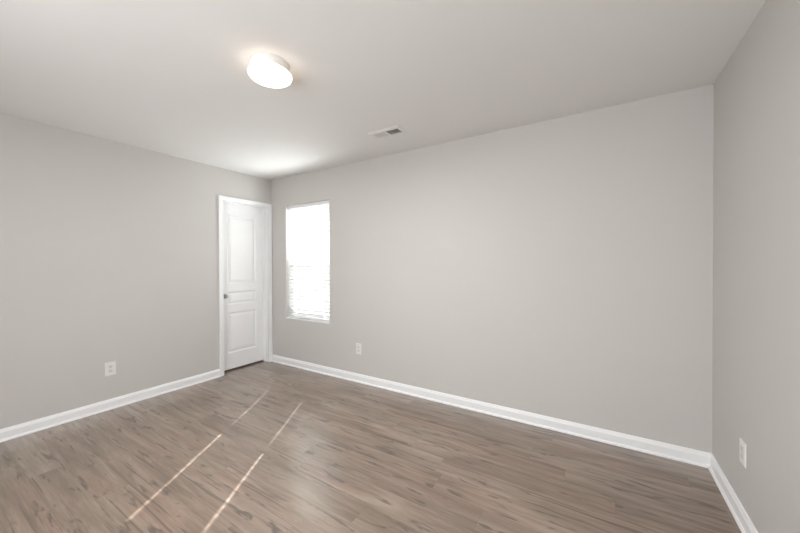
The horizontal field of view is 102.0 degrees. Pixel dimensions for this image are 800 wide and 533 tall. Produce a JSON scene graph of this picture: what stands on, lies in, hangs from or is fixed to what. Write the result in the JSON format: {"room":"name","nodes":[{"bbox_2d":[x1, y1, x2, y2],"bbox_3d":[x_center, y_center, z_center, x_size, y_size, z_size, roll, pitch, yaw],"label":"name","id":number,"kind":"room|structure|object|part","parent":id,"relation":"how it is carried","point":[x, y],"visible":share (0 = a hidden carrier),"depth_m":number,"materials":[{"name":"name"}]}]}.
{"room":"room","nodes":[
{"label":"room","id":0,"kind":"room"},
{"bbox_2d":[0,113,270,428],"bbox_3d":[-2.785,0.075,2.823,0.135,2.440,4.070,0,1,32],"label":"wall","id":1,"kind":"structure","parent":0,"point":[109,249],"depth_m":2.88,"materials":[{"name":"paint"}]},
{"bbox_2d":[104,361,115,376],"bbox_3d":[-2.629,0.928,2.940,0.008,0.124,0.080,0,1,32],"label":"wall outlet","id":2,"kind":"object","parent":1,"relation":"attached to","point":[110,367],"visible":1,"depth_m":2.94,"materials":[{"name":"plastic"}]},
{"bbox_2d":[0,369,220,442],"bbox_3d":[-2.901,1.253,2.487,0.025,0.090,3.036,0,1,32],"label":"baseboard","id":3,"kind":"structure","parent":1,"relation":"attached to","point":[26,428],"depth_m":2.86,"materials":[{"name":"paint"}]},
{"bbox_2d":[223,203,262,370],"bbox_3d":[-1.998,0.243,4.120,0.097,2.043,0.598,0,1,32],"label":"door","id":4,"kind":"structure","parent":1,"relation":"in","point":[242,225],"depth_m":4.14,"materials":[{"name":"paint"}]},
{"bbox_2d":[218,195,272,375],"bbox_3d":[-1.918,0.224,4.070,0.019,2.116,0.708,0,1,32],"label":"trim","id":5,"kind":"structure","parent":1,"relation":"attached to","point":[221,198],"depth_m":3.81,"materials":[{"name":"paint"}]},
{"bbox_2d":[0,360,740,532],"bbox_3d":[-1.216,1.357,1.859,5.551,0.120,4.070,0,1,32],"label":"floor","id":6,"kind":"structure","parent":0,"point":[260,446],"depth_m":2.04,"materials":[{"name":"brown wood"}]},
{"bbox_2d":[0,0,765,179],"bbox_3d":[-1.225,-1.218,1.839,5.551,0.150,4.070,0,1,32],"label":"ceiling","id":7,"kind":"structure","parent":0,"point":[169,77],"depth_m":1.85,"materials":[{"name":"paint"}]},
{"bbox_2d":[248,52,291,87],"bbox_3d":[-0.734,-1.099,1.833,0.234,0.092,0.234,0,1,32],"label":"ceiling lamp","id":8,"kind":"object","parent":7,"relation":"attached to","point":[270,70],"visible":1,"depth_m":1.77,"materials":[{"name":"glass"}]},
{"bbox_2d":[368,125,407,138],"bbox_3d":[-0.106,-1.148,2.785,0.316,0.012,0.152,0,1,32],"label":"ceiling vent","id":9,"kind":"object","parent":7,"relation":"in","point":[397,129],"visible":1,"depth_m":2.76,"materials":[{"name":"metal"}]},
{"bbox_2d":[271,84,713,452],"bbox_3d":[0.237,0.061,3.245,4.551,2.440,0.160,0,1,32],"label":"wall","id":10,"kind":"structure","parent":0,"point":[562,267],"depth_m":2.60,"materials":[{"name":"paint"}]},
{"bbox_2d":[286,206,329,323],"bbox_3d":[-1.118,-0.056,4.083,0.769,1.466,0.161,0,1,32],"label":"window","id":11,"kind":"structure","parent":10,"relation":"in","point":[295,318],"depth_m":4.15,"materials":[{"name":"plastic"}]},
{"bbox_3d":[-1.116,0.668,4.088,0.769,0.020,0.159,0,1,32],"label":"sill","id":12,"kind":"part","parent":11,"relation":"part of","materials":[{"name":"paint"}]},
{"bbox_2d":[287,200,329,321],"bbox_3d":[-1.137,-0.066,4.052,0.753,1.444,0.068,0,1,32],"label":"window blind","id":13,"kind":"object","parent":11,"relation":"attached to","point":[309,219],"visible":0.91,"depth_m":4.05,"materials":[{"name":"plastic"}]},
{"bbox_3d":[-1.352,-0.048,4.193,0.025,1.388,0.048,0,1,32],"label":"ladder cord","id":14,"kind":"part","parent":13,"relation":"part of","materials":[{"name":"white fabric"}]},
{"bbox_3d":[-1.132,0.647,4.063,0.753,0.018,0.050,0,1,32],"label":"rail","id":15,"kind":"part","parent":13,"relation":"part of","materials":[{"name":"plastic"}]},
{"bbox_3d":[-1.088,-0.385,4.131,0.725,0.764,0.027,0,1,32],"label":"sash","id":16,"kind":"part","parent":11,"relation":"part of","materials":[{"name":"plastic"}]},
{"bbox_3d":[-1.102,0.296,4.110,0.725,0.678,0.028,0,1,32],"label":"sash","id":17,"kind":"part","parent":11,"relation":"part of","materials":[{"name":"plastic"}]},
{"bbox_2d":[356,343,360,353],"bbox_3d":[-0.460,0.912,3.588,0.072,0.119,0.008,0,1,32],"label":"wall outlet","id":18,"kind":"object","parent":10,"relation":"attached to","point":[358,345],"visible":1,"depth_m":3.59,"materials":[{"name":"plastic"}]},
{"bbox_2d":[271,355,711,467],"bbox_3d":[0.130,1.237,3.215,4.379,0.090,0.025,0,1,32],"label":"baseboard","id":19,"kind":"structure","parent":10,"relation":"attached to","point":[670,451],"depth_m":2.64,"materials":[{"name":"paint"}]},
{"bbox_2d":[712,0,799,532],"bbox_3d":[1.026,0.081,0.357,0.160,2.440,3.910,0,1,32],"label":"wall","id":20,"kind":"structure","parent":0,"point":[756,390],"depth_m":1.45,"materials":[{"name":"paint"}]},
{"bbox_2d":[708,454,757,532],"bbox_3d":[0.994,1.255,0.483,0.025,0.090,3.750,0,1,32],"label":"baseboard","id":21,"kind":"structure","parent":20,"relation":"attached to","point":[739,513],"depth_m":1.72,"materials":[{"name":"paint"}]},
{"bbox_2d":[740,437,745,467],"bbox_3d":[1.709,0.927,1.615,0.008,0.119,0.072,0,1,32],"label":"wall outlet","id":22,"kind":"object","parent":20,"relation":"attached to","point":[742,443],"visible":1,"depth_m":1.60,"materials":[{"name":"plastic"}]},
{"label":"outside","id":23,"kind":"structure","parent":0,"visible":0},
{"bbox_2d":[297,271,329,313],"bbox_3d":[16.806,1.202,34.182,90.000,0.160,69.820,0,1,32],"label":"ground","id":24,"kind":"structure","parent":23,"point":[324,271],"depth_m":15.02,"materials":[{"name":"white"}]}
]}

